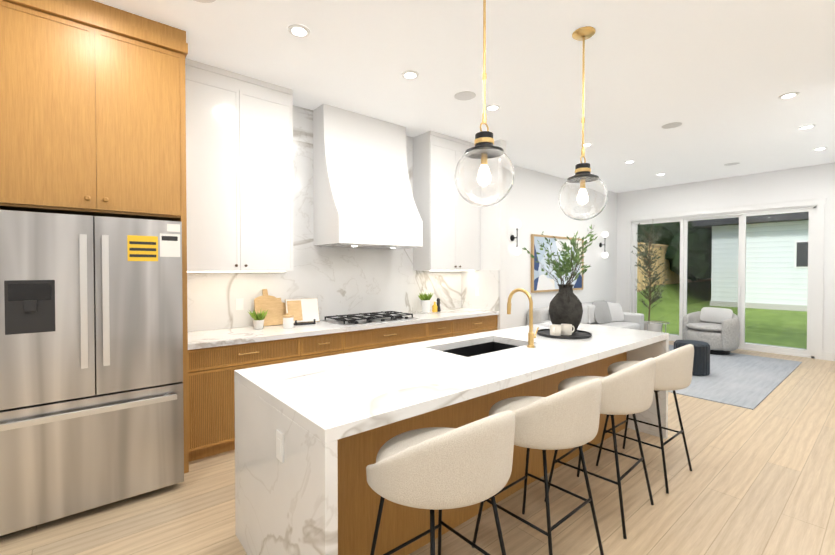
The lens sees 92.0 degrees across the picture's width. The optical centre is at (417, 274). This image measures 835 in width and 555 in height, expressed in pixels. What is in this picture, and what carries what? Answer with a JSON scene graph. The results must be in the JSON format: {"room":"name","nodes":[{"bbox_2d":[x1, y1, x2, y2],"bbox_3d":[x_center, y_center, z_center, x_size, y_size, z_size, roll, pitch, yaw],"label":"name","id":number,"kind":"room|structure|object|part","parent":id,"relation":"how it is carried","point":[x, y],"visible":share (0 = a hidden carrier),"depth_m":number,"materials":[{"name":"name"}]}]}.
{"room":"kitchen","nodes":[
{"label":"kitchen","id":0,"kind":"room"},
{"bbox_2d":[0,341,834,554],"bbox_3d":[1.876,1.482,2.765,12.400,0.100,6.700,-1,1,-40],"label":"floor","id":1,"kind":"structure","parent":0,"point":[759,479],"depth_m":2.53,"materials":[{"name":"brown wood"}]},
{"bbox_2d":[0,210,183,535],"bbox_3d":[-2.194,0.537,2.732,0.910,1.789,0.998,-1,1,-40],"label":"fridge","id":2,"kind":"object","parent":1,"relation":"on","point":[91,362],"visible":1,"depth_m":2.36,"materials":[{"name":"silver metal"}]},
{"bbox_2d":[182,336,303,467],"bbox_3d":[-1.578,0.983,3.539,0.912,0.874,0.658,-1,1,-40],"label":"base cabinet","id":3,"kind":"object","parent":1,"relation":"on","point":[208,373],"depth_m":3.13,"materials":[{"name":"brown wood"}]},
{"bbox_2d":[183,308,498,351],"bbox_3d":[-0.532,0.513,4.391,3.618,0.040,0.687,-1,1,-40],"label":"countertop","id":4,"kind":"structure","parent":3,"relation":"on","point":[215,337],"depth_m":3.83,"materials":[{"name":"white stone"}]},
{"bbox_2d":[248,309,267,328],"bbox_3d":[-1.480,0.406,3.745,0.185,0.193,0.206,-1,1,-40],"label":"potted plant","id":5,"kind":"object","parent":4,"relation":"on","point":[258,321],"visible":1,"depth_m":3.71,"materials":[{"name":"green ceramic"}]},
{"bbox_2d":[254,289,278,325],"bbox_3d":[-1.479,0.320,3.946,0.220,0.360,0.018,-1,-11,-40],"label":"cutting board","id":6,"kind":"object","parent":4,"relation":"on","point":[265,301],"visible":0.83,"depth_m":3.95,"materials":[{"name":"brown wood"}]},
{"bbox_2d":[273,298,285,324],"bbox_3d":[-1.374,0.365,4.035,0.170,0.270,0.018,-1,-15,-44],"label":"cutting board","id":7,"kind":"object","parent":4,"relation":"on","point":[281,309],"visible":0.4,"depth_m":4.03,"materials":[{"name":"brown wood"}]},
{"bbox_2d":[283,313,293,328],"bbox_3d":[-1.213,0.431,3.787,0.100,0.142,0.098,-1,1,-40],"label":"canister","id":8,"kind":"object","parent":4,"relation":"on","point":[288,320],"visible":1,"depth_m":3.75,"materials":[{"name":"white ceramic"}]},
{"bbox_2d":[285,298,319,325],"bbox_3d":[-1.156,0.372,4.081,0.330,0.250,0.180,-1,1,-30],"label":"cookbook","id":9,"kind":"object","parent":4,"relation":"on","point":[303,311],"visible":0.9,"depth_m":4.09,"materials":[{"name":"white"}]},
{"bbox_2d":[322,311,417,325],"bbox_3d":[-0.505,0.467,4.413,0.920,0.052,0.510,-1,1,-40],"label":"cooktop","id":10,"kind":"object","parent":4,"relation":"in","point":[351,319],"depth_m":4.31,"materials":[{"name":"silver metal"}]},
{"bbox_2d":[418,293,432,312],"bbox_3d":[0.096,0.348,5.100,0.199,0.267,0.224,-1,1,-40],"label":"potted plant","id":11,"kind":"object","parent":4,"relation":"on","point":[425,298],"visible":1,"depth_m":5.07,"materials":[{"name":"white"}]},
{"bbox_2d":[432,301,436,311],"bbox_3d":[0.223,0.407,5.186,0.068,0.146,0.068,-1,1,-40],"label":"oil bottle","id":12,"kind":"object","parent":4,"relation":"on","point":[434,307],"visible":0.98,"depth_m":5.16,"materials":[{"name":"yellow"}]},
{"bbox_2d":[437,298,440,311],"bbox_3d":[0.272,0.393,5.267,0.060,0.173,0.060,-1,1,-40],"label":"pepper mill","id":13,"kind":"object","parent":4,"relation":"on","point":[438,305],"visible":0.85,"depth_m":5.25,"materials":[{"name":"black"}]},
{"bbox_2d":[304,332,347,359],"bbox_3d":[-1.081,0.977,3.956,0.474,0.874,0.658,-1,1,-40],"label":"base cabinet","id":14,"kind":"object","parent":1,"relation":"on","point":[314,346],"depth_m":3.72,"materials":[{"name":"brown wood"}]},
{"bbox_2d":[348,324,431,352],"bbox_3d":[-0.506,0.970,4.438,1.115,0.874,0.658,-1,1,-40],"label":"base cabinet","id":15,"kind":"object","parent":1,"relation":"on","point":[371,338],"depth_m":4.17,"materials":[{"name":"brown wood"}]},
{"bbox_2d":[366,410,514,554],"bbox_3d":[0.101,0.972,1.620,0.610,0.957,0.547,-1,1,-40],"label":"stool","id":16,"kind":"object","parent":1,"relation":"on","point":[432,469],"visible":1,"depth_m":1.37,"materials":[{"name":"beige fabric"}]},
{"bbox_3d":[0.083,1.121,1.644,0.477,0.657,0.492,-1,1,-40],"label":"frame","id":17,"kind":"part","parent":16,"relation":"part of","materials":[{"name":"black metal"}]},
{"bbox_3d":[0.101,0.651,1.615,0.616,0.323,0.557,-1,1,-40],"label":"seat","id":18,"kind":"part","parent":16,"relation":"part of","materials":[{"name":"beige fabric"}]},
{"bbox_2d":[432,320,455,339],"bbox_3d":[0.053,0.963,4.907,0.433,0.874,0.658,-1,1,-40],"label":"base cabinet","id":19,"kind":"object","parent":1,"relation":"on","point":[442,328],"depth_m":4.69,"materials":[{"name":"brown wood"}]},
{"bbox_2d":[234,324,668,554],"bbox_3d":[0.580,0.999,2.872,3.278,0.864,1.080,-1,1,-40],"label":"kitchen island","id":20,"kind":"object","parent":1,"relation":"on","point":[313,436],"depth_m":1.97,"materials":[{"name":"stone"}]},
{"bbox_2d":[276,430,283,462],"bbox_3d":[-0.586,0.728,1.713,0.008,0.120,0.070,-1,1,-40],"label":"switch plate","id":21,"kind":"object","parent":20,"relation":"attached to","point":[279,433],"depth_m":1.70,"materials":[{"name":"white plastic"}]},
{"bbox_2d":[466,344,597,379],"bbox_3d":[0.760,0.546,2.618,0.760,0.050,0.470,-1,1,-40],"label":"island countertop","id":22,"kind":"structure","parent":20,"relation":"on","point":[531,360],"depth_m":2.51,"materials":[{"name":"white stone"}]},
{"bbox_2d":[443,342,518,356],"bbox_3d":[0.474,0.661,2.960,0.784,0.192,0.444,-1,1,-40],"label":"sink","id":23,"kind":"object","parent":22,"relation":"in","point":[474,348],"depth_m":3.22,"materials":[{"name":"black metal"}]},
{"bbox_2d":[507,288,538,347],"bbox_3d":[0.769,0.306,2.955,0.107,0.417,0.235,-1,1,-40],"label":"faucet","id":24,"kind":"object","parent":22,"relation":"on","point":[531,336],"depth_m":2.87,"materials":[{"name":"gold metal"}]},
{"bbox_2d":[537,329,591,338],"bbox_3d":[1.230,0.496,3.396,0.440,0.022,0.440,-1,1,-40],"label":"tray","id":25,"kind":"object","parent":20,"relation":"on","point":[579,334],"visible":0.54,"depth_m":3.31,"materials":[{"name":"black"}]},
{"bbox_2d":[550,324,560,335],"bbox_3d":[1.117,0.455,3.274,0.092,0.088,0.122,1,1,30],"label":"mug","id":26,"kind":"object","parent":25,"relation":"on","point":[555,329],"visible":0.94,"depth_m":3.25,"materials":[{"name":"beige ceramic"}]},
{"bbox_2d":[522,224,597,332],"bbox_3d":[1.205,0.036,3.428,0.600,0.921,0.898,0,1,10],"label":"vase","id":27,"kind":"object","parent":25,"relation":"on","point":[565,306],"visible":0.98,"depth_m":3.38,"materials":[{"name":"black ceramic"}]},
{"bbox_2d":[561,324,574,335],"bbox_3d":[1.242,0.454,3.330,0.122,0.088,0.092,0,1,-10],"label":"mug","id":28,"kind":"object","parent":25,"relation":"on","point":[566,329],"visible":0.94,"depth_m":3.29,"materials":[{"name":"beige ceramic"}]},
{"bbox_2d":[456,316,497,335],"bbox_3d":[0.515,0.957,5.294,0.861,0.874,0.658,-1,1,-40],"label":"base cabinet","id":29,"kind":"object","parent":1,"relation":"on","point":[474,324],"depth_m":5.04,"materials":[{"name":"brown wood"}]},
{"bbox_2d":[472,378,603,554],"bbox_3d":[0.637,0.965,2.070,0.610,0.957,0.547,-1,1,-40],"label":"stool","id":30,"kind":"object","parent":1,"relation":"on","point":[567,418],"visible":0.94,"depth_m":1.82,"materials":[{"name":"beige fabric"}]},
{"bbox_3d":[0.620,1.114,2.094,0.477,0.657,0.492,-1,1,-40],"label":"frame","id":31,"kind":"part","parent":30,"relation":"part of","materials":[{"name":"black metal"}]},
{"bbox_3d":[0.638,0.644,2.065,0.616,0.323,0.557,-1,1,-40],"label":"seat","id":32,"kind":"part","parent":30,"relation":"part of","materials":[{"name":"beige fabric"}]},
{"bbox_2d":[527,300,643,329],"bbox_3d":[3.072,0.912,7.205,2.450,0.903,0.940,-1,1,-40],"label":"sofa","id":33,"kind":"object","parent":1,"relation":"on","point":[605,313],"visible":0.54,"depth_m":7.38,"materials":[{"name":"grey fabric"}]},
{"bbox_2d":[592,300,611,323],"bbox_3d":[3.419,0.691,7.480,0.520,0.420,0.148,-1,-15,-35],"label":"pillow","id":34,"kind":"object","parent":33,"relation":"on","point":[602,313],"depth_m":7.40,"materials":[{"name":"grey fabric"}]},
{"bbox_2d":[609,303,623,321],"bbox_3d":[3.751,0.717,7.707,0.400,0.360,0.129,0,-19,-15],"label":"pillow","id":35,"kind":"object","parent":33,"relation":"on","point":[615,309],"depth_m":7.67,"materials":[{"name":"grey fabric"}]},
{"bbox_2d":[544,358,655,538],"bbox_3d":[1.156,0.959,2.505,0.610,0.957,0.547,-1,1,-43],"label":"stool","id":36,"kind":"object","parent":1,"relation":"on","point":[628,390],"visible":0.75,"depth_m":2.25,"materials":[{"name":"beige fabric"}]},
{"bbox_3d":[1.137,1.108,2.527,0.477,0.657,0.492,-1,1,-43],"label":"frame","id":37,"kind":"part","parent":36,"relation":"part of","materials":[{"name":"black metal"}]},
{"bbox_3d":[1.156,0.638,2.500,0.616,0.323,0.557,-1,1,-43],"label":"seat","id":38,"kind":"part","parent":36,"relation":"part of","materials":[{"name":"beige fabric"}]},
{"bbox_2d":[596,344,693,493],"bbox_3d":[1.683,0.952,2.947,0.610,0.957,0.547,-1,1,-40],"label":"stool","id":39,"kind":"object","parent":1,"relation":"on","point":[674,370],"visible":0.58,"depth_m":2.70,"materials":[{"name":"beige fabric"}]},
{"bbox_3d":[1.665,1.101,2.971,0.477,0.657,0.492,-1,1,-40],"label":"frame","id":40,"kind":"part","parent":39,"relation":"part of","materials":[{"name":"black metal"}]},
{"bbox_3d":[1.683,0.631,2.942,0.616,0.323,0.557,-1,1,-40],"label":"seat","id":41,"kind":"part","parent":39,"relation":"part of","materials":[{"name":"beige fabric"}]},
{"bbox_2d":[631,223,667,331],"bbox_3d":[4.630,0.125,8.024,0.663,2.452,0.681,-1,1,-40],"label":"tree","id":42,"kind":"object","parent":1,"relation":"on","point":[648,263],"visible":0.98,"depth_m":8.00,"materials":[{"name":"green plant"}]},
{"bbox_2d":[668,345,801,409],"bbox_3d":[4.125,1.377,6.027,3.300,0.010,1.990,-1,1,-40],"label":"rug","id":43,"kind":"object","parent":1,"relation":"on","point":[751,382],"visible":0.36,"depth_m":5.32,"materials":[{"name":"grey carpet"}]},
{"bbox_2d":[647,320,669,350],"bbox_3d":[4.303,1.095,7.210,0.352,0.512,0.352,-1,1,-40],"label":"side table","id":44,"kind":"object","parent":43,"relation":"on","point":[658,323],"visible":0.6,"depth_m":7.14,"materials":[{"name":"silver metal"}]},
{"bbox_2d":[674,340,709,375],"bbox_3d":[3.849,1.156,5.668,0.424,0.440,0.424,-1,1,-40],"label":"ottoman","id":45,"kind":"object","parent":43,"relation":"on","point":[701,363],"visible":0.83,"depth_m":5.47,"materials":[{"name":"black fabric"}]},
{"bbox_2d":[682,307,739,354],"bbox_3d":[5.174,0.973,7.125,0.788,0.759,0.816,0,1,-28],"label":"barrel chair","id":46,"kind":"object","parent":43,"relation":"on","point":[717,330],"visible":0.9,"depth_m":6.90,"materials":[{"name":"fabric"}]},
{"bbox_2d":[700,307,732,322],"bbox_3d":[5.329,0.722,7.204,0.120,0.270,0.500,20,-8,-27],"label":"pillow","id":47,"kind":"object","parent":46,"relation":"on","point":[707,314],"depth_m":7.18,"materials":[{"name":"grey fabric"}]},
{"bbox_2d":[93,0,834,192],"bbox_3d":[1.876,-1.776,2.715,12.400,0.100,6.700,-1,1,-40],"label":"ceiling","id":48,"kind":"structure","parent":0,"point":[717,78],"depth_m":3.42,"materials":[{"name":"white paint"}]},
{"bbox_2d":[193,0,215,2],"bbox_3d":[-1.335,-1.719,2.451,0.215,0.005,0.215,0,1,11],"label":"ceiling speaker","id":49,"kind":"object","parent":48,"relation":"attached to","point":[201,1],"depth_m":2.54,"materials":[{"name":"white"}]},
{"bbox_2d":[288,24,309,37],"bbox_3d":[-0.838,-1.722,2.855,0.154,0.011,0.154,0,1,23],"label":"recessed light","id":50,"kind":"object","parent":48,"relation":"in","point":[299,30],"depth_m":2.84,"materials":[{"name":"white"}]},
{"bbox_2d":[401,70,418,79],"bbox_3d":[-0.064,-1.732,3.504,0.154,0.011,0.154,0,1,23],"label":"recessed light","id":51,"kind":"object","parent":48,"relation":"in","point":[409,74],"depth_m":3.49,"materials":[{"name":"white plastic"}]},
{"bbox_2d":[454,91,475,100],"bbox_3d":[0.463,-1.741,3.933,0.215,0.005,0.215,1,1,44],"label":"ceiling speaker","id":52,"kind":"object","parent":48,"relation":"attached to","point":[465,95],"depth_m":3.91,"materials":[{"name":"white"}]},
{"bbox_2d":[454,0,514,206],"bbox_3d":[0.370,-1.049,2.234,0.330,1.338,0.330,-1,1,-40],"label":"pendant light","id":53,"kind":"object","parent":48,"relation":"hanging from","point":[484,175],"visible":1,"depth_m":2.14,"materials":[{"name":"clear glass"}]},
{"bbox_2d":[486,104,499,110],"bbox_3d":[0.787,-1.743,4.217,0.154,0.011,0.154,0,1,23],"label":"recessed light","id":54,"kind":"object","parent":48,"relation":"in","point":[493,107],"depth_m":4.20,"materials":[{"name":"white"}]},
{"bbox_2d":[558,26,607,220],"bbox_3d":[1.188,-1.059,2.893,0.330,1.338,0.330,-1,1,-40],"label":"pendant light","id":55,"kind":"object","parent":48,"relation":"hanging from","point":[583,194],"visible":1,"depth_m":2.81,"materials":[{"name":"clear glass"}]},
{"bbox_2d":[580,143,591,146],"bbox_3d":[2.296,-1.762,5.483,0.154,0.011,0.154,0,1,23],"label":"recessed light","id":56,"kind":"object","parent":48,"relation":"in","point":[585,144],"depth_m":5.47,"materials":[{"name":"white"}]},
{"bbox_2d":[661,122,682,128],"bbox_3d":[2.991,-1.754,4.747,0.215,0.005,0.215,0,1,11],"label":"ceiling speaker","id":57,"kind":"object","parent":48,"relation":"attached to","point":[675,124],"depth_m":4.74,"materials":[{"name":"white"}]},
{"bbox_2d":[724,162,739,165],"bbox_3d":[5.061,-1.780,6.496,0.215,0.005,0.215,0,1,11],"label":"ceiling speaker","id":58,"kind":"object","parent":48,"relation":"attached to","point":[733,163],"depth_m":6.48,"materials":[{"name":"white"}]},
{"bbox_2d":[778,92,799,99],"bbox_3d":[3.607,-1.738,3.920,0.154,0.011,0.154,0,1,23],"label":"recessed light","id":59,"kind":"object","parent":48,"relation":"in","point":[789,95],"depth_m":3.91,"materials":[{"name":"white"}]},
{"bbox_2d":[798,124,815,129],"bbox_3d":[4.627,-1.751,4.788,0.154,0.011,0.154,1,1,41],"label":"recessed light","id":60,"kind":"object","parent":48,"relation":"in","point":[812,125],"depth_m":4.79,"materials":[{"name":"white plastic"}]},
{"bbox_2d":[813,147,827,150],"bbox_3d":[5.655,-1.765,5.664,0.154,0.011,0.154,0,1,23],"label":"recessed light","id":61,"kind":"object","parent":48,"relation":"in","point":[821,148],"depth_m":5.65,"materials":[{"name":"white plastic"}]},
{"bbox_2d":[480,139,507,329],"bbox_3d":[0.910,-0.190,5.571,0.120,3.159,0.680,-1,1,-40],"label":"wall","id":62,"kind":"structure","parent":0,"point":[493,218],"depth_m":5.34,"materials":[{"name":"white paint"}]},
{"bbox_2d":[460,272,499,311],"bbox_3d":[0.853,0.208,5.534,0.021,0.536,0.667,-1,1,-40],"label":"backsplash","id":63,"kind":"structure","parent":62,"relation":"attached to","point":[477,289],"depth_m":5.51,"materials":[{"name":"white stone"}]},
{"bbox_2d":[508,165,616,327],"bbox_3d":[-0.208,-0.185,5.225,12.400,3.159,0.214,-1,1,-40],"label":"wall","id":64,"kind":"structure","parent":0,"point":[530,202],"depth_m":7.20,"materials":[{"name":"white paint"}]},
{"bbox_2d":[0,0,107,216],"bbox_3d":[-2.466,-1.020,2.697,0.534,1.235,0.760,-1,1,-40],"label":"upper cabinet","id":65,"kind":"object","parent":64,"relation":"attached to","point":[52,51],"depth_m":2.43,"materials":[{"name":"brown wood"}]},
{"bbox_2d":[104,16,187,223],"bbox_3d":[-2.105,-1.024,3.000,0.535,1.235,0.760,-1,1,-40],"label":"upper cabinet","id":66,"kind":"object","parent":64,"relation":"attached to","point":[146,73],"depth_m":2.73,"materials":[{"name":"brown wood"}]},
{"bbox_2d":[182,64,295,271],"bbox_3d":[-1.657,-0.861,3.641,0.963,1.659,0.357,-1,1,-40],"label":"upper cabinet","id":67,"kind":"object","parent":64,"relation":"attached to","point":[242,133],"depth_m":3.50,"materials":[{"name":"white wood"}]},
{"bbox_2d":[182,272,459,331],"bbox_3d":[-0.746,0.222,4.642,3.618,0.536,0.020,-1,1,-40],"label":"backsplash","id":68,"kind":"structure","parent":64,"relation":"attached to","point":[209,299],"depth_m":4.34,"materials":[{"name":"white stone"}]},
{"bbox_2d":[312,103,423,251],"bbox_3d":[-0.531,-1.033,4.446,1.070,1.438,0.567,-1,1,-40],"label":"range hood","id":69,"kind":"object","parent":64,"relation":"attached to","point":[364,230],"depth_m":4.30,"materials":[{"name":"white paint"}]},
{"bbox_2d":[412,132,479,271],"bbox_3d":[0.395,-0.887,5.362,0.917,1.659,0.357,-1,1,-40],"label":"upper cabinet","id":70,"kind":"object","parent":64,"relation":"attached to","point":[451,223],"depth_m":5.12,"materials":[{"name":"white wood"}]},
{"bbox_2d":[510,220,520,254],"bbox_3d":[1.591,-0.595,6.497,0.130,0.560,0.163,-1,1,-40],"label":"sconce","id":71,"kind":"object","parent":64,"relation":"attached to","point":[516,225],"visible":0.98,"depth_m":6.45,"materials":[{"name":"black metal"}]},
{"bbox_2d":[531,234,583,292],"bbox_3d":[2.610,-0.199,7.436,1.720,1.000,0.043,-1,1,-40],"label":"picture frame","id":72,"kind":"object","parent":64,"relation":"attached to","point":[541,281],"visible":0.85,"depth_m":7.19,"materials":[{"name":"brown wood"}]},
{"bbox_2d":[599,231,607,257],"bbox_3d":[3.905,-0.624,8.437,0.130,0.560,0.163,-1,1,-40],"label":"sconce","id":73,"kind":"object","parent":64,"relation":"attached to","point":[604,235],"visible":1,"depth_m":8.39,"materials":[{"name":"black metal"}]},
{"bbox_3d":[3.866,1.319,5.946,4.860,0.130,3.980,-1,1,-40],"label":"baseboard","id":74,"kind":"part","parent":64,"relation":"part of","materials":[{"name":"white paint"}]},
{"bbox_2d":[616,162,834,360],"bbox_3d":[5.788,-0.220,7.541,0.234,3.159,3.970,-1,1,-40],"label":"wall","id":75,"kind":"structure","parent":0,"point":[807,186],"depth_m":7.12,"materials":[{"name":"white paint"}]},
{"bbox_2d":[631,206,816,357],"bbox_3d":[5.636,0.112,7.738,0.120,2.490,2.880,-1,1,-40],"label":"sliding door","id":76,"kind":"structure","parent":75,"relation":"attached to","point":[741,278],"depth_m":7.41,"materials":[{"name":"white"}]},
{"label":"outside","id":77,"kind":"structure","parent":0,"visible":0},
{"bbox_2d":[637,281,806,348],"bbox_3d":[16.248,0.727,18.920,30.400,1.280,50.000,-1,1,-40],"label":"ground","id":78,"kind":"structure","parent":77,"point":[766,319],"depth_m":10.95,"materials":[{"name":"green plant"}]},
{"bbox_2d":[637,242,710,291],"bbox_3d":[9.290,-0.060,14.755,14.400,2.020,0.100,-1,1,-40],"label":"fence","id":79,"kind":"object","parent":78,"relation":"on","point":[668,272],"depth_m":14.07,"materials":[{"name":"brown wood"}]},
{"bbox_2d":[638,221,711,281],"bbox_3d":[23.051,-4.676,13.188,21.208,13.536,24.698,-1,1,-40],"label":"trees","id":80,"kind":"object","parent":78,"relation":"on","point":[668,239],"depth_m":13.91,"materials":[{"name":"green plant"}]},
{"bbox_2d":[693,212,808,310],"bbox_3d":[14.374,-0.048,11.299,6.850,3.300,9.550,-1,1,-40],"label":"garage","id":81,"kind":"structure","parent":78,"relation":"on","point":[788,242],"depth_m":11.69,"materials":[{"name":"white"}]},
{"bbox_2d":[669,334,806,349],"bbox_3d":[6.097,1.517,8.198,1.050,0.265,3.800,-1,1,-40],"label":"patio slab","id":82,"kind":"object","parent":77,"point":[765,344],"depth_m":7.91,"materials":[{"name":"grey concrete"}]}
]}

